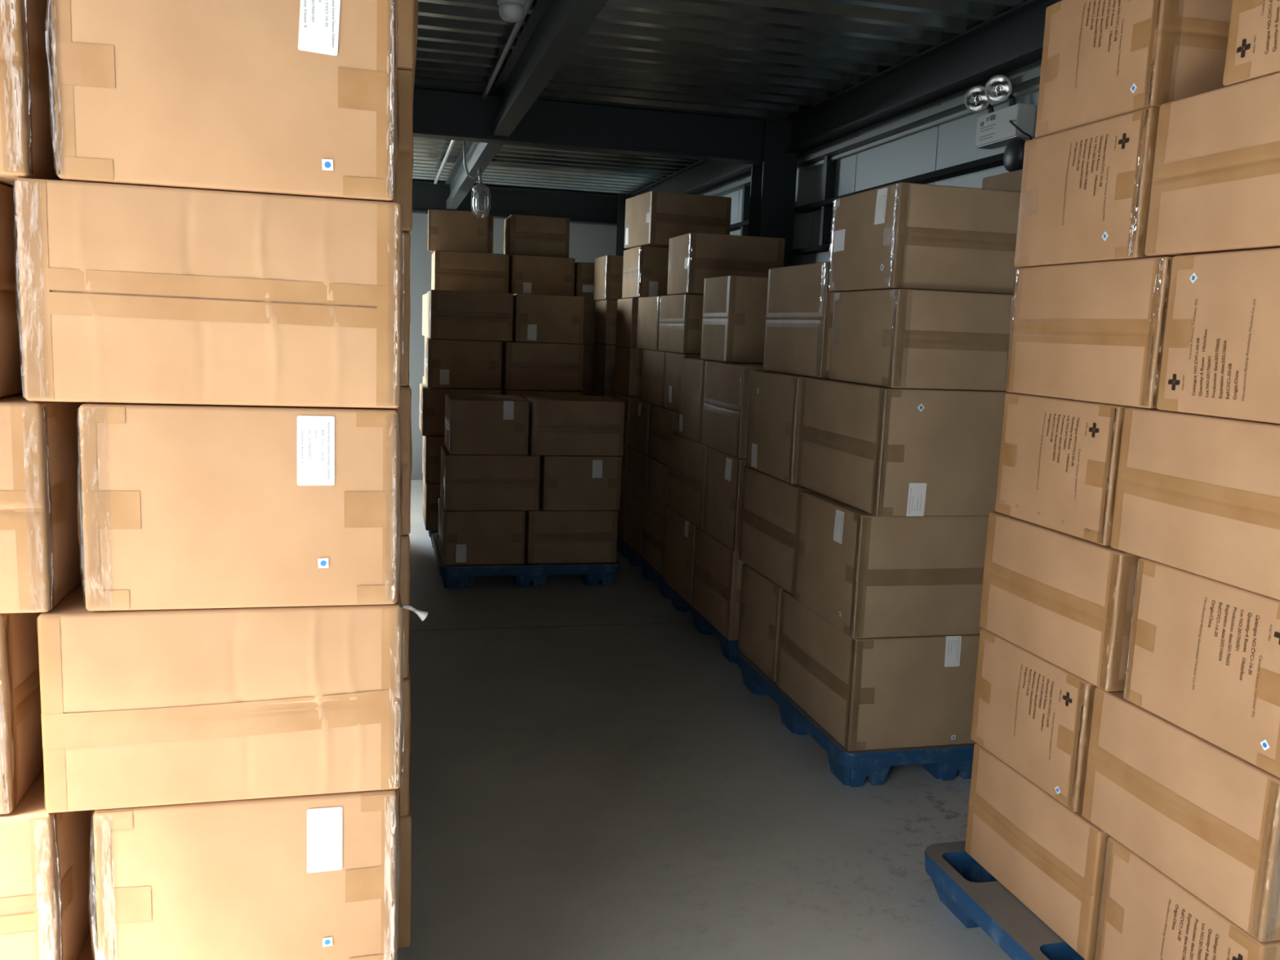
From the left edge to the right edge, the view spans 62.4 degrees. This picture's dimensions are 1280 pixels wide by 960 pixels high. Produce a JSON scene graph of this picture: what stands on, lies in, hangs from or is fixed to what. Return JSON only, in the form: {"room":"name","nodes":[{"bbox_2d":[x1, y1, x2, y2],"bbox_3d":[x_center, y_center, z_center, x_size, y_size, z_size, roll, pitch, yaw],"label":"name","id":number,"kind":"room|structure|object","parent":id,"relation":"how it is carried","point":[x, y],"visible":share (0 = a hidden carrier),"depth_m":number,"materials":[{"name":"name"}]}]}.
{"room":"warehouse","nodes":[
{"label":"warehouse","id":0,"kind":"room"},
{"bbox_2d":[408,213,617,479],"bbox_3d":[-1.920,-1.591,10.540,4.200,3.200,0.120,0,8,-14],"label":"wall","id":1,"kind":"structure","parent":0,"point":[588,242],"depth_m":10.49,"materials":[{"name":"grey"}]},
{"bbox_2d":[412,180,617,226],"bbox_3d":[-1.838,-2.708,10.191,3.780,0.285,0.160,0,8,-14],"label":"beam","id":2,"kind":"structure","parent":1,"relation":"attached to","point":[589,208],"depth_m":10.37,"materials":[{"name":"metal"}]},
{"bbox_2d":[397,480,1012,959],"bbox_3d":[-0.522,0.955,4.888,4.200,0.120,12.550,0,8,-14],"label":"floor","id":3,"kind":"structure","parent":0,"point":[620,791],"depth_m":3.60,"materials":[{"name":"paint"}]},
{"bbox_2d":[427,530,438,548],"bbox_3d":[-1.071,0.348,8.054,1.104,0.139,1.034,0,8,-14],"label":"pallet","id":4,"kind":"object","parent":3,"relation":"on","point":[430,532],"visible":0.05,"depth_m":7.44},
{"bbox_2d":[422,475,440,530],"bbox_3d":[-1.308,0.151,7.699,0.532,0.330,0.571,0,8,-14],"label":"cardboard box","id":5,"kind":"object","parent":4,"relation":"on","point":[431,491],"visible":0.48,"depth_m":7.38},
{"bbox_2d":[422,435,445,483],"bbox_3d":[-1.299,-0.178,7.650,0.539,0.330,0.569,0,8,-14],"label":"cardboard box","id":6,"kind":"object","parent":5,"relation":"on","point":[431,448],"visible":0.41,"depth_m":7.33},
{"bbox_2d":[419,383,502,435],"bbox_3d":[-1.298,-0.507,7.601,0.562,0.330,0.571,0,8,-14],"label":"cardboard box","id":7,"kind":"object","parent":6,"relation":"on","point":[432,400],"visible":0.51,"depth_m":7.29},
{"bbox_2d":[424,337,502,389],"bbox_3d":[-1.273,-0.838,7.556,0.528,0.331,0.577,0,8,-14],"label":"cardboard box","id":8,"kind":"object","parent":7,"relation":"on","point":[448,363],"visible":0.97,"depth_m":7.29,"materials":[{"name":"cardboard"}]},
{"bbox_2d":[426,289,513,341],"bbox_3d":[-1.217,-1.167,7.517,0.571,0.330,0.576,0,8,-14],"label":"cardboard box","id":9,"kind":"object","parent":8,"relation":"on","point":[451,314],"visible":1,"depth_m":7.25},
{"bbox_3d":[-0.773,0.154,7.830,0.561,0.329,0.576,0,8,-14],"label":"cardboard box","id":10,"kind":"object","parent":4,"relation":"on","visible":0},
{"bbox_3d":[-0.761,-0.175,7.784,0.559,0.330,0.576,0,8,-14],"label":"cardboard box","id":11,"kind":"object","parent":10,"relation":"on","visible":0},
{"bbox_2d":[501,386,582,396],"bbox_3d":[-0.746,-0.504,7.737,0.561,0.330,0.574,0,8,-14],"label":"cardboard box","id":12,"kind":"object","parent":11,"relation":"on","point":[504,392],"visible":0.2,"depth_m":7.45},
{"bbox_2d":[501,341,584,391],"bbox_3d":[-0.734,-0.835,7.690,0.564,0.331,0.575,0,8,-14],"label":"cardboard box","id":13,"kind":"object","parent":12,"relation":"on","point":[526,366],"visible":0.8,"depth_m":7.42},
{"bbox_2d":[512,293,584,343],"bbox_3d":[-0.694,-1.165,7.649,0.503,0.330,0.575,0,8,-14],"label":"cardboard box","id":14,"kind":"object","parent":13,"relation":"on","point":[539,318],"visible":0.79,"depth_m":7.38,"materials":[{"name":"cardboard"}]},
{"bbox_3d":[-1.401,0.031,8.512,0.611,0.329,1.014,0,8,-14],"label":"cardboard box","id":15,"kind":"object","parent":4,"relation":"on","visible":0},
{"bbox_3d":[-1.378,-0.298,8.467,0.589,0.330,1.013,0,8,-14],"label":"cardboard box","id":16,"kind":"object","parent":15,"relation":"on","visible":0},
{"bbox_3d":[-1.389,-0.627,8.414,0.641,0.330,1.013,0,8,-14],"label":"cardboard box","id":17,"kind":"object","parent":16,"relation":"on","visible":0},
{"bbox_3d":[-1.371,-0.956,8.368,0.631,0.330,1.012,0,8,-14],"label":"cardboard box","id":18,"kind":"object","parent":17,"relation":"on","visible":0},
{"bbox_2d":[422,293,427,337],"bbox_3d":[-1.367,-1.285,8.318,0.651,0.330,1.014,0,8,-14],"label":"cardboard box","id":19,"kind":"object","parent":18,"relation":"on","point":[425,295],"visible":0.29,"depth_m":8.21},
{"bbox_2d":[431,250,509,293],"bbox_3d":[-1.376,-1.653,8.518,0.590,0.329,0.516,0,8,-14],"label":"cardboard box","id":20,"kind":"object","parent":19,"relation":"on","point":[462,271],"visible":0.8,"depth_m":8.27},
{"bbox_2d":[427,208,493,253],"bbox_3d":[-1.451,-2.001,8.594,0.496,0.323,0.475,2,8,-3],"label":"cardboard box","id":21,"kind":"object","parent":20,"relation":"on","point":[447,230],"visible":0.88,"depth_m":8.36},
{"bbox_3d":[-0.899,0.033,8.638,0.405,0.329,1.012,0,8,-14],"label":"cardboard box","id":22,"kind":"object","parent":4,"relation":"on","visible":0},
{"bbox_3d":[-0.885,-0.296,8.590,0.406,0.330,1.012,0,8,-14],"label":"cardboard box","id":23,"kind":"object","parent":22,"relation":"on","visible":0},
{"bbox_3d":[-0.873,-0.625,8.543,0.406,0.330,1.013,0,8,-14],"label":"cardboard box","id":24,"kind":"object","parent":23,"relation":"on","visible":0},
{"bbox_3d":[-0.859,-0.954,8.495,0.405,0.330,1.013,0,8,-14],"label":"cardboard box","id":25,"kind":"object","parent":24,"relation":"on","visible":0},
{"bbox_3d":[-0.846,-1.283,8.449,0.405,0.330,1.012,0,8,-14],"label":"cardboard box","id":26,"kind":"object","parent":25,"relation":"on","visible":0},
{"bbox_2d":[508,254,575,296],"bbox_3d":[-0.827,-1.651,8.656,0.522,0.329,0.517,0,8,-14],"label":"cardboard box","id":27,"kind":"object","parent":26,"relation":"on","point":[528,274],"visible":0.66,"depth_m":8.41,"materials":[{"name":"cardboard"}]},
{"bbox_2d":[503,214,569,257],"bbox_3d":[-0.861,-2.001,8.761,0.492,0.323,0.474,0,8,-14],"label":"cardboard box","id":28,"kind":"object","parent":27,"relation":"on","point":[524,235],"visible":0.77,"depth_m":8.54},
{"bbox_2d":[431,533,620,589],"bbox_3d":[-0.781,0.516,6.949,1.114,0.143,1.044,0,8,-14],"label":"pallet","id":29,"kind":"object","parent":3,"relation":"on","point":[592,572],"visible":0.41,"depth_m":6.46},
{"bbox_2d":[438,497,525,564],"bbox_3d":[-0.999,0.314,6.624,0.513,0.328,0.515,0,8,-14],"label":"cardboard box","id":30,"kind":"object","parent":29,"relation":"on","point":[486,536],"visible":0.95,"depth_m":6.38,"materials":[{"name":"cardboard"}]},
{"bbox_2d":[440,445,540,511],"bbox_3d":[-0.942,-0.017,6.585,0.578,0.336,0.516,0,8,-14],"label":"cardboard box","id":31,"kind":"object","parent":30,"relation":"on","point":[468,482],"visible":0.88,"depth_m":6.34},
{"bbox_2d":[444,393,528,455],"bbox_3d":[-0.954,-0.348,6.533,0.488,0.327,0.516,0,8,-14],"label":"cardboard box","id":32,"kind":"object","parent":31,"relation":"on","point":[475,424],"visible":1,"depth_m":6.30,"materials":[{"name":"cardboard"}]},
{"bbox_2d":[521,394,625,456],"bbox_3d":[-0.433,-0.350,6.662,0.585,0.335,0.517,0,8,-14],"label":"cardboard box","id":33,"kind":"object","parent":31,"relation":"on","point":[559,424],"visible":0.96,"depth_m":6.42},
{"bbox_2d":[524,506,617,563],"bbox_3d":[-0.471,0.316,6.755,0.569,0.328,0.515,0,8,-14],"label":"cardboard box","id":34,"kind":"object","parent":29,"relation":"on","point":[551,536],"visible":0.84,"depth_m":6.51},
{"bbox_2d":[539,455,622,510],"bbox_3d":[-0.411,-0.015,6.718,0.502,0.336,0.513,0,8,-14],"label":"cardboard box","id":35,"kind":"object","parent":34,"relation":"on","point":[566,482],"visible":0.69,"depth_m":6.48,"materials":[{"name":"cardboard"}]},
{"bbox_2d":[617,534,627,557],"bbox_3d":[0.157,0.390,8.105,0.894,0.139,1.275,0,8,-14],"label":"pallet","id":36,"kind":"object","parent":3,"relation":"on","point":[621,543],"visible":0.06,"depth_m":7.46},
{"bbox_3d":[0.100,0.223,7.595,0.561,0.328,0.485,0,8,-14],"label":"cardboard box","id":37,"kind":"object","parent":36,"relation":"on","visible":0},
{"bbox_3d":[0.112,-0.106,7.549,0.559,0.328,0.486,0,8,-14],"label":"cardboard box","id":38,"kind":"object","parent":37,"relation":"on","visible":0},
{"bbox_2d":[613,392,640,444],"bbox_3d":[0.126,-0.435,7.501,0.561,0.328,0.486,0,8,-14],"label":"cardboard box","id":39,"kind":"object","parent":38,"relation":"on","point":[626,399],"visible":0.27,"depth_m":7.23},
{"bbox_2d":[613,346,645,396],"bbox_3d":[0.139,-0.764,7.454,0.562,0.328,0.484,0,8,-14],"label":"cardboard box","id":40,"kind":"object","parent":39,"relation":"on","point":[628,360],"visible":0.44,"depth_m":7.20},
{"bbox_2d":[615,297,638,347],"bbox_3d":[0.153,-1.092,7.402,0.564,0.328,0.480,0,8,-14],"label":"cardboard box","id":41,"kind":"object","parent":40,"relation":"on","point":[627,308],"visible":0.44,"depth_m":7.22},
{"bbox_2d":[622,245,671,298],"bbox_3d":[0.165,-1.398,7.196,0.492,0.328,0.501,0,8,-14],"label":"cardboard box","id":42,"kind":"object","parent":41,"relation":"on","point":[645,268],"visible":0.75,"depth_m":6.94,"materials":[{"name":"cardboard"}]},
{"bbox_2d":[624,191,731,248],"bbox_3d":[0.243,-1.708,7.034,0.567,0.328,0.552,-1,9,-19],"label":"cardboard box","id":43,"kind":"object","parent":42,"relation":"on","point":[652,218],"visible":0.87,"depth_m":6.79,"materials":[{"name":"cardboard"}]},
{"bbox_2d":[624,541,671,599],"bbox_3d":[0.296,0.570,6.886,0.592,0.139,1.094,0,8,-14],"label":"pallet","id":44,"kind":"object","parent":3,"relation":"on","point":[650,573],"visible":0.07,"depth_m":6.76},
{"bbox_2d":[640,506,665,575],"bbox_3d":[0.305,0.375,6.598,0.486,0.328,0.562,0,8,-14],"label":"cardboard box","id":45,"kind":"object","parent":44,"relation":"on","point":[653,526],"visible":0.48,"depth_m":6.51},
{"bbox_2d":[646,457,670,520],"bbox_3d":[0.368,0.052,6.522,0.568,0.328,0.493,0,8,-14],"label":"cardboard box","id":46,"kind":"object","parent":45,"relation":"on","point":[658,473],"visible":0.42,"depth_m":6.41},
{"bbox_2d":[647,404,679,466],"bbox_3d":[0.346,-0.274,6.446,0.486,0.328,0.562,0,8,-14],"label":"cardboard box","id":47,"kind":"object","parent":46,"relation":"on","point":[663,421],"visible":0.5,"depth_m":6.33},
{"bbox_2d":[663,351,700,412],"bbox_3d":[0.459,-0.565,6.164,0.567,0.328,0.422,0,8,-14],"label":"cardboard box","id":48,"kind":"object","parent":47,"relation":"on","point":[673,360],"visible":0.3,"depth_m":6.09,"materials":[{"name":"cardboard"}]},
{"bbox_2d":[657,293,703,354],"bbox_3d":[0.408,-0.910,6.208,0.490,0.328,0.575,0,8,-14],"label":"cardboard box","id":49,"kind":"object","parent":48,"relation":"on","point":[681,316],"visible":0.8,"depth_m":5.94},
{"bbox_2d":[666,232,785,294],"bbox_3d":[0.486,-1.226,6.090,0.567,0.328,0.473,0,8,-14],"label":"cardboard box","id":50,"kind":"object","parent":49,"relation":"on","point":[693,257],"visible":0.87,"depth_m":5.87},
{"bbox_2d":[666,583,740,663],"bbox_3d":[0.727,0.746,5.786,0.909,0.139,1.185,0,8,-14],"label":"pallet","id":51,"kind":"object","parent":3,"relation":"on","point":[730,650],"visible":0.08,"depth_m":5.57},
{"bbox_2d":[662,506,697,604],"bbox_3d":[0.508,0.416,5.989,0.635,0.435,0.593,0,8,-14],"label":"cardboard box","id":52,"kind":"object","parent":51,"relation":"on","point":[679,532],"visible":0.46,"depth_m":5.86,"materials":[{"name":"cardboard"}]},
{"bbox_2d":[668,432,707,529],"bbox_3d":[0.500,-0.004,5.825,0.535,0.438,0.667,0,8,-14],"label":"cardboard box","id":53,"kind":"object","parent":52,"relation":"on","point":[687,456],"visible":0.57,"depth_m":5.71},
{"bbox_2d":[678,357,719,443],"bbox_3d":[0.569,-0.433,5.763,0.635,0.431,0.422,0,8,-14],"label":"cardboard box","id":54,"kind":"object","parent":53,"relation":"on","point":[692,370],"visible":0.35,"depth_m":5.64,"materials":[{"name":"cardboard"}]},
{"bbox_2d":[692,527,744,639],"bbox_3d":[0.608,0.508,5.376,0.536,0.435,0.632,0,8,-14],"label":"cardboard box","id":55,"kind":"object","parent":51,"relation":"on","point":[717,568],"visible":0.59,"depth_m":5.20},
{"bbox_2d":[702,446,746,551],"bbox_3d":[0.694,0.086,5.257,0.638,0.438,0.538,0,8,-14],"label":"cardboard box","id":56,"kind":"object","parent":55,"relation":"on","point":[724,473],"visible":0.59,"depth_m":5.12,"materials":[{"name":"cardboard"}]},
{"bbox_2d":[701,360,764,458],"bbox_3d":[0.647,-0.355,5.238,0.539,0.431,0.604,0,8,-14],"label":"cardboard box","id":57,"kind":"object","parent":56,"relation":"on","point":[726,388],"visible":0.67,"depth_m":5.08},
{"bbox_2d":[700,275,768,363],"bbox_3d":[0.602,-0.816,5.411,0.477,0.420,0.441,0,8,-14],"label":"cardboard box","id":58,"kind":"object","parent":57,"relation":"on","point":[735,307],"visible":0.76,"depth_m":5.19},
{"bbox_2d":[737,651,974,787],"bbox_3d":[1.040,0.952,4.436,0.952,0.139,1.207,0,8,-14],"label":"pallet","id":59,"kind":"object","parent":3,"relation":"on","point":[851,768],"visible":0.33,"depth_m":3.86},
{"bbox_2d":[737,563,785,681],"bbox_3d":[0.858,0.621,4.753,0.713,0.410,0.490,0,8,-14],"label":"cardboard box","id":60,"kind":"object","parent":59,"relation":"on","point":[760,597],"visible":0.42,"depth_m":4.63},
{"bbox_2d":[738,466,811,595],"bbox_3d":[0.801,0.204,4.615,0.539,0.438,0.708,0,8,-14],"label":"cardboard box","id":61,"kind":"object","parent":60,"relation":"on","point":[770,506],"visible":0.41,"depth_m":4.51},
{"bbox_2d":[745,370,810,484],"bbox_3d":[0.895,-0.238,4.617,0.712,0.436,0.575,0,8,-14],"label":"cardboard box","id":62,"kind":"object","parent":61,"relation":"on","point":[775,398],"visible":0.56,"depth_m":4.46,"materials":[{"name":"cardboard"}]},
{"bbox_2d":[763,261,835,377],"bbox_3d":[0.882,-0.661,4.436,0.536,0.446,0.647,0,8,-14],"label":"cardboard box","id":63,"kind":"object","parent":62,"relation":"on","point":[800,302],"visible":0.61,"depth_m":4.29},
{"bbox_2d":[776,590,979,751],"bbox_3d":[0.913,0.711,4.129,0.538,0.413,0.724,0,8,-14],"label":"cardboard box","id":64,"kind":"object","parent":59,"relation":"on","point":[895,692],"visible":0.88,"depth_m":3.80,"materials":[{"name":"cardboard"}]},
{"bbox_2d":[793,490,988,638],"bbox_3d":[1.026,0.300,4.011,0.714,0.438,0.569,0,8,-14],"label":"cardboard box","id":65,"kind":"object","parent":64,"relation":"on","point":[867,575],"visible":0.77,"depth_m":3.73,"materials":[{"name":"cardboard"}]},
{"bbox_2d":[797,377,1009,515],"bbox_3d":[0.979,-0.142,3.972,0.538,0.436,0.724,0,8,-14],"label":"cardboard box","id":66,"kind":"object","parent":65,"relation":"on","point":[874,450],"visible":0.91,"depth_m":3.64,"materials":[{"name":"cardboard"}]},
{"bbox_2d":[828,288,1013,391],"bbox_3d":[1.126,-0.507,3.844,0.714,0.328,0.533,0,8,-14],"label":"cardboard box","id":67,"kind":"object","parent":66,"relation":"on","point":[891,338],"visible":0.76,"depth_m":3.58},
{"bbox_2d":[828,182,1020,294],"bbox_3d":[1.128,-0.851,3.848,0.714,0.345,0.548,0,8,-14],"label":"cardboard box","id":68,"kind":"object","parent":67,"relation":"on","point":[902,235],"visible":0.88,"depth_m":3.58,"materials":[{"name":"cardboard"}]},
{"bbox_2d":[924,840,1084,959],"bbox_3d":[1.434,1.226,2.635,0.997,0.139,1.217,0,8,-14],"label":"pallet","id":69,"kind":"object","parent":3,"relation":"on","point":[975,897],"visible":0.25,"depth_m":2.80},
{"bbox_2d":[964,742,1111,959],"bbox_3d":[1.237,0.953,2.828,0.489,0.330,0.564,0,8,-14],"label":"cardboard box","id":70,"kind":"object","parent":69,"relation":"on","point":[1051,857],"visible":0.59,"depth_m":2.71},
{"bbox_2d":[970,627,1097,812],"bbox_3d":[1.275,0.616,2.845,0.565,0.330,0.493,0,8,-14],"label":"cardboard box","id":71,"kind":"object","parent":70,"relation":"on","point":[1032,713],"visible":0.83,"depth_m":2.73,"materials":[{"name":"brown"}]},
{"bbox_2d":[978,511,1142,691],"bbox_3d":[1.256,0.292,2.757,0.489,0.330,0.564,0,8,-14],"label":"cardboard box","id":72,"kind":"object","parent":71,"relation":"on","point":[1064,599],"visible":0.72,"depth_m":2.62,"materials":[{"name":"cardboard"}]},
{"bbox_2d":[995,392,1134,546],"bbox_3d":[1.308,-0.040,2.747,0.564,0.330,0.479,0,8,-14],"label":"cardboard box","id":73,"kind":"object","parent":72,"relation":"on","point":[1059,460],"visible":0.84,"depth_m":2.63,"materials":[{"name":"brown"}]},
{"bbox_2d":[1004,256,1173,408],"bbox_3d":[1.295,-0.362,2.643,0.490,0.332,0.578,0,8,-14],"label":"cardboard box","id":74,"kind":"object","parent":73,"relation":"on","point":[1091,331],"visible":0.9,"depth_m":2.52,"materials":[{"name":"cardboard"}]},
{"bbox_2d":[1013,106,1159,267],"bbox_3d":[1.333,-0.699,2.657,0.565,0.329,0.496,0,8,-14],"label":"cardboard box","id":75,"kind":"object","parent":74,"relation":"on","point":[1086,189],"visible":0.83,"depth_m":2.54,"materials":[{"name":"brown"}]},
{"bbox_2d":[1035,0,1231,137],"bbox_3d":[1.361,-1.026,2.608,0.564,0.330,0.459,0,8,-14],"label":"cardboard box","id":76,"kind":"object","parent":75,"relation":"on","point":[1102,60],"visible":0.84,"depth_m":2.44,"materials":[{"name":"brown"}]},
{"bbox_2d":[1094,836,1279,959],"bbox_3d":[1.405,1.029,2.342,0.567,0.330,0.470,0,8,-14],"label":"cardboard box","id":77,"kind":"object","parent":69,"relation":"on","point":[1144,914],"visible":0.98,"depth_m":2.31,"materials":[{"name":"brown"}]},
{"bbox_2d":[1081,687,1279,942],"bbox_3d":[1.368,0.694,2.336,0.491,0.328,0.559,0,8,-14],"label":"cardboard box","id":78,"kind":"object","parent":77,"relation":"on","point":[1205,816],"visible":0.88,"depth_m":2.22,"materials":[{"name":"cardboard"}]},
{"bbox_2d":[1122,557,1279,777],"bbox_3d":[1.431,0.371,2.250,0.566,0.332,0.464,0,8,-14],"label":"cardboard box","id":79,"kind":"object","parent":78,"relation":"on","point":[1204,653],"visible":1,"depth_m":2.17,"materials":[{"name":"brown"}]},
{"bbox_2d":[1110,407,1279,599],"bbox_3d":[1.392,0.036,2.232,0.491,0.328,0.563,0,8,-14],"label":"cardboard box","id":80,"kind":"object","parent":79,"relation":"on","point":[1199,495],"visible":0.94,"depth_m":2.18,"materials":[{"name":"cardboard"}]},
{"bbox_2d":[1156,247,1279,423],"bbox_3d":[1.459,-0.285,2.151,0.567,0.332,0.465,0,8,-14],"label":"cardboard box","id":81,"kind":"object","parent":80,"relation":"on","point":[1221,350],"visible":1,"depth_m":2.13,"materials":[{"name":"brown"}]},
{"bbox_2d":[1144,71,1279,257],"bbox_3d":[1.424,-0.621,2.131,0.491,0.327,0.567,0,8,-14],"label":"cardboard box","id":82,"kind":"object","parent":81,"relation":"on","point":[1215,186],"visible":0.95,"depth_m":2.15,"materials":[{"name":"cardboard"}]},
{"bbox_2d":[1222,0,1279,86],"bbox_3d":[1.512,-0.928,1.968,0.568,0.330,0.491,0,8,-14],"label":"cardboard box","id":83,"kind":"object","parent":82,"relation":"on","point":[1253,47],"visible":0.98,"depth_m":2.07,"materials":[{"name":"brown"}]},
{"bbox_3d":[-1.080,1.170,2.328,1.024,0.139,1.084,0,8,-14],"label":"pallet","id":84,"kind":"object","parent":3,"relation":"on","visible":0},
{"bbox_2d":[76,918,397,959],"bbox_3d":[-0.762,0.987,2.051,0.573,0.324,0.498,0,8,-14],"label":"cardboard box","id":85,"kind":"object","parent":84,"relation":"on","point":[86,953],"visible":0.02,"depth_m":1.90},
{"bbox_2d":[88,787,400,959],"bbox_3d":[-0.724,0.658,2.051,0.507,0.326,0.573,0,8,-14],"label":"cardboard box","id":86,"kind":"object","parent":85,"relation":"on","point":[314,877],"visible":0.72,"depth_m":1.78,"materials":[{"name":"cardboard"}]},
{"bbox_2d":[36,578,428,813],"bbox_3d":[-0.718,0.338,1.962,0.616,0.328,0.507,0,8,-15],"label":"cardboard box","id":87,"kind":"object","parent":86,"relation":"on","point":[140,708],"visible":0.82,"depth_m":1.72,"materials":[{"name":"brown"}]},
{"bbox_2d":[76,402,402,611],"bbox_3d":[-0.698,0.007,1.957,0.504,0.327,0.571,0,8,-14],"label":"cardboard box","id":88,"kind":"object","parent":87,"relation":"on","point":[184,506],"visible":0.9,"depth_m":1.69,"materials":[{"name":"cardboard"}]},
{"bbox_2d":[12,177,404,408],"bbox_3d":[-0.711,-0.315,1.863,0.577,0.329,0.502,0,8,-14],"label":"cardboard box","id":89,"kind":"object","parent":88,"relation":"on","point":[129,294],"visible":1,"depth_m":1.63,"materials":[{"name":"cardboard"}]},
{"bbox_2d":[44,0,399,202],"bbox_3d":[-0.686,-0.648,1.861,0.514,0.328,0.571,0,8,-14],"label":"cardboard box","id":90,"kind":"object","parent":89,"relation":"on","point":[279,97],"visible":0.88,"depth_m":1.59,"materials":[{"name":"cardboard"}]},
{"bbox_2d":[395,795,411,947],"bbox_3d":[-0.857,0.901,2.613,0.569,0.327,0.496,0,8,-14],"label":"cardboard box","id":91,"kind":"object","parent":84,"relation":"on","point":[404,913],"visible":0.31,"depth_m":2.45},
{"bbox_2d":[399,673,410,816],"bbox_3d":[-0.847,0.576,2.565,0.569,0.327,0.493,0,8,-14],"label":"cardboard box","id":92,"kind":"object","parent":91,"relation":"on","point":[406,712],"visible":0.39,"depth_m":2.40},
{"bbox_2d":[397,533,410,677],"bbox_3d":[-0.840,0.250,2.517,0.572,0.327,0.496,0,8,-14],"label":"cardboard box","id":93,"kind":"object","parent":92,"relation":"on","point":[404,547],"visible":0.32,"depth_m":2.35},
{"bbox_2d":[396,384,412,534],"bbox_3d":[-0.824,-0.075,2.470,0.568,0.327,0.493,0,8,-14],"label":"cardboard box","id":94,"kind":"object","parent":93,"relation":"on","point":[404,411],"visible":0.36,"depth_m":2.31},
{"bbox_2d":[400,231,410,386],"bbox_3d":[-0.819,-0.401,2.423,0.569,0.327,0.496,0,8,-14],"label":"cardboard box","id":95,"kind":"object","parent":94,"relation":"on","point":[406,239],"visible":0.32,"depth_m":2.27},
{"bbox_2d":[393,69,413,233],"bbox_3d":[-0.802,-0.726,2.376,0.569,0.327,0.493,0,8,-14],"label":"cardboard box","id":96,"kind":"object","parent":95,"relation":"on","point":[403,183],"visible":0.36,"depth_m":2.22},
{"bbox_3d":[-1.314,0.978,1.958,0.495,0.324,0.569,0,8,-14],"label":"cardboard box","id":97,"kind":"object","parent":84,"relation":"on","visible":0},
{"bbox_2d":[0,768,96,959],"bbox_3d":[-1.274,0.661,1.874,0.573,0.326,0.501,0,8,-14],"label":"cardboard box","id":98,"kind":"object","parent":97,"relation":"on","point":[46,860],"visible":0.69,"depth_m":1.71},
{"bbox_2d":[0,612,43,814],"bbox_3d":[-1.287,0.330,1.865,0.497,0.328,0.570,0,8,-14],"label":"cardboard box","id":99,"kind":"object","parent":98,"relation":"on","point":[21,751],"visible":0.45,"depth_m":1.71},
{"bbox_2d":[0,392,87,613],"bbox_3d":[-1.238,0.010,1.782,0.573,0.327,0.498,0,8,-14],"label":"cardboard box","id":100,"kind":"object","parent":99,"relation":"on","point":[40,555],"visible":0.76,"depth_m":1.63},
{"bbox_2d":[0,182,23,397],"bbox_3d":[-1.262,-0.324,1.771,0.498,0.329,0.571,0,8,-14],"label":"cardboard box","id":101,"kind":"object","parent":100,"relation":"on","point":[11,356],"visible":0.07,"depth_m":1.65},
{"bbox_2d":[0,0,63,188],"bbox_3d":[-1.218,-0.644,1.687,0.573,0.328,0.501,0,8,-14],"label":"cardboard box","id":102,"kind":"object","parent":101,"relation":"on","point":[26,106],"visible":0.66,"depth_m":1.55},
{"bbox_2d":[412,0,1027,195],"bbox_3d":[-0.388,-2.064,4.405,4.200,0.200,12.550,0,8,-14],"label":"ceiling","id":103,"kind":"structure","parent":0,"point":[781,59],"depth_m":5.13,"materials":[{"name":"metal"}]},
{"bbox_2d":[445,141,502,209],"bbox_3d":[-1.316,-2.412,8.137,0.113,0.244,4.100,0,8,-14],"label":"trim","id":104,"kind":"structure","parent":103,"relation":"attached to","point":[478,154],"depth_m":8.03,"materials":[{"name":"grey metal"}]},
{"bbox_2d":[491,0,608,137],"bbox_3d":[0.136,-1.514,2.296,0.113,0.244,7.790,0,8,-14],"label":"ceiling beam","id":105,"kind":"structure","parent":103,"relation":"attached to","point":[553,28],"depth_m":4.51,"materials":[{"name":"grey metal"}]},
{"bbox_2d":[695,59,1041,266],"bbox_3d":[1.458,-0.671,5.078,0.120,3.200,12.250,0,8,-14],"label":"wall","id":106,"kind":"structure","parent":0,"point":[950,143],"depth_m":5.42,"materials":[{"name":"grey"}]},
{"bbox_2d":[413,84,805,168],"bbox_3d":[-0.821,-2.090,6.101,3.780,0.265,0.130,0,8,-14],"label":"beam","id":107,"kind":"structure","parent":106,"relation":"attached to","point":[443,113],"depth_m":6.23,"materials":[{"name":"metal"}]},
{"bbox_2d":[630,160,751,195],"bbox_3d":[0.397,-2.436,8.622,0.100,0.200,4.000,0,8,-14],"label":"trim","id":108,"kind":"structure","parent":106,"relation":"attached to","point":[701,175],"depth_m":8.30,"materials":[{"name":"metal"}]},
{"bbox_2d":[747,119,797,266],"bbox_3d":[0.789,-0.787,6.753,0.218,2.900,0.220,0,8,-14],"label":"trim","id":109,"kind":"structure","parent":106,"relation":"attached to","point":[773,184],"depth_m":6.51,"materials":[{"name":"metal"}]},
{"bbox_2d":[797,67,1040,164],"bbox_3d":[1.935,-1.381,2.764,0.077,0.030,7.790,0,8,-14],"label":"trim","id":110,"kind":"structure","parent":106,"relation":"attached to","point":[1031,78],"depth_m":5.18,"materials":[{"name":"grey metal"}]},
{"bbox_2d":[783,0,1062,153],"bbox_3d":[1.862,-1.530,2.728,0.100,0.200,7.800,0,8,-14],"label":"beam","id":111,"kind":"structure","parent":106,"relation":"attached to","point":[1012,39],"depth_m":4.82,"materials":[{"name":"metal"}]},
{"bbox_2d":[964,75,1035,149],"bbox_3d":[1.487,-1.526,4.384,0.163,0.265,0.324,0,8,-14],"label":"emergency light","id":112,"kind":"object","parent":106,"relation":"attached to","point":[996,129],"visible":0.99,"depth_m":4.34,"materials":[{"name":"grey"}]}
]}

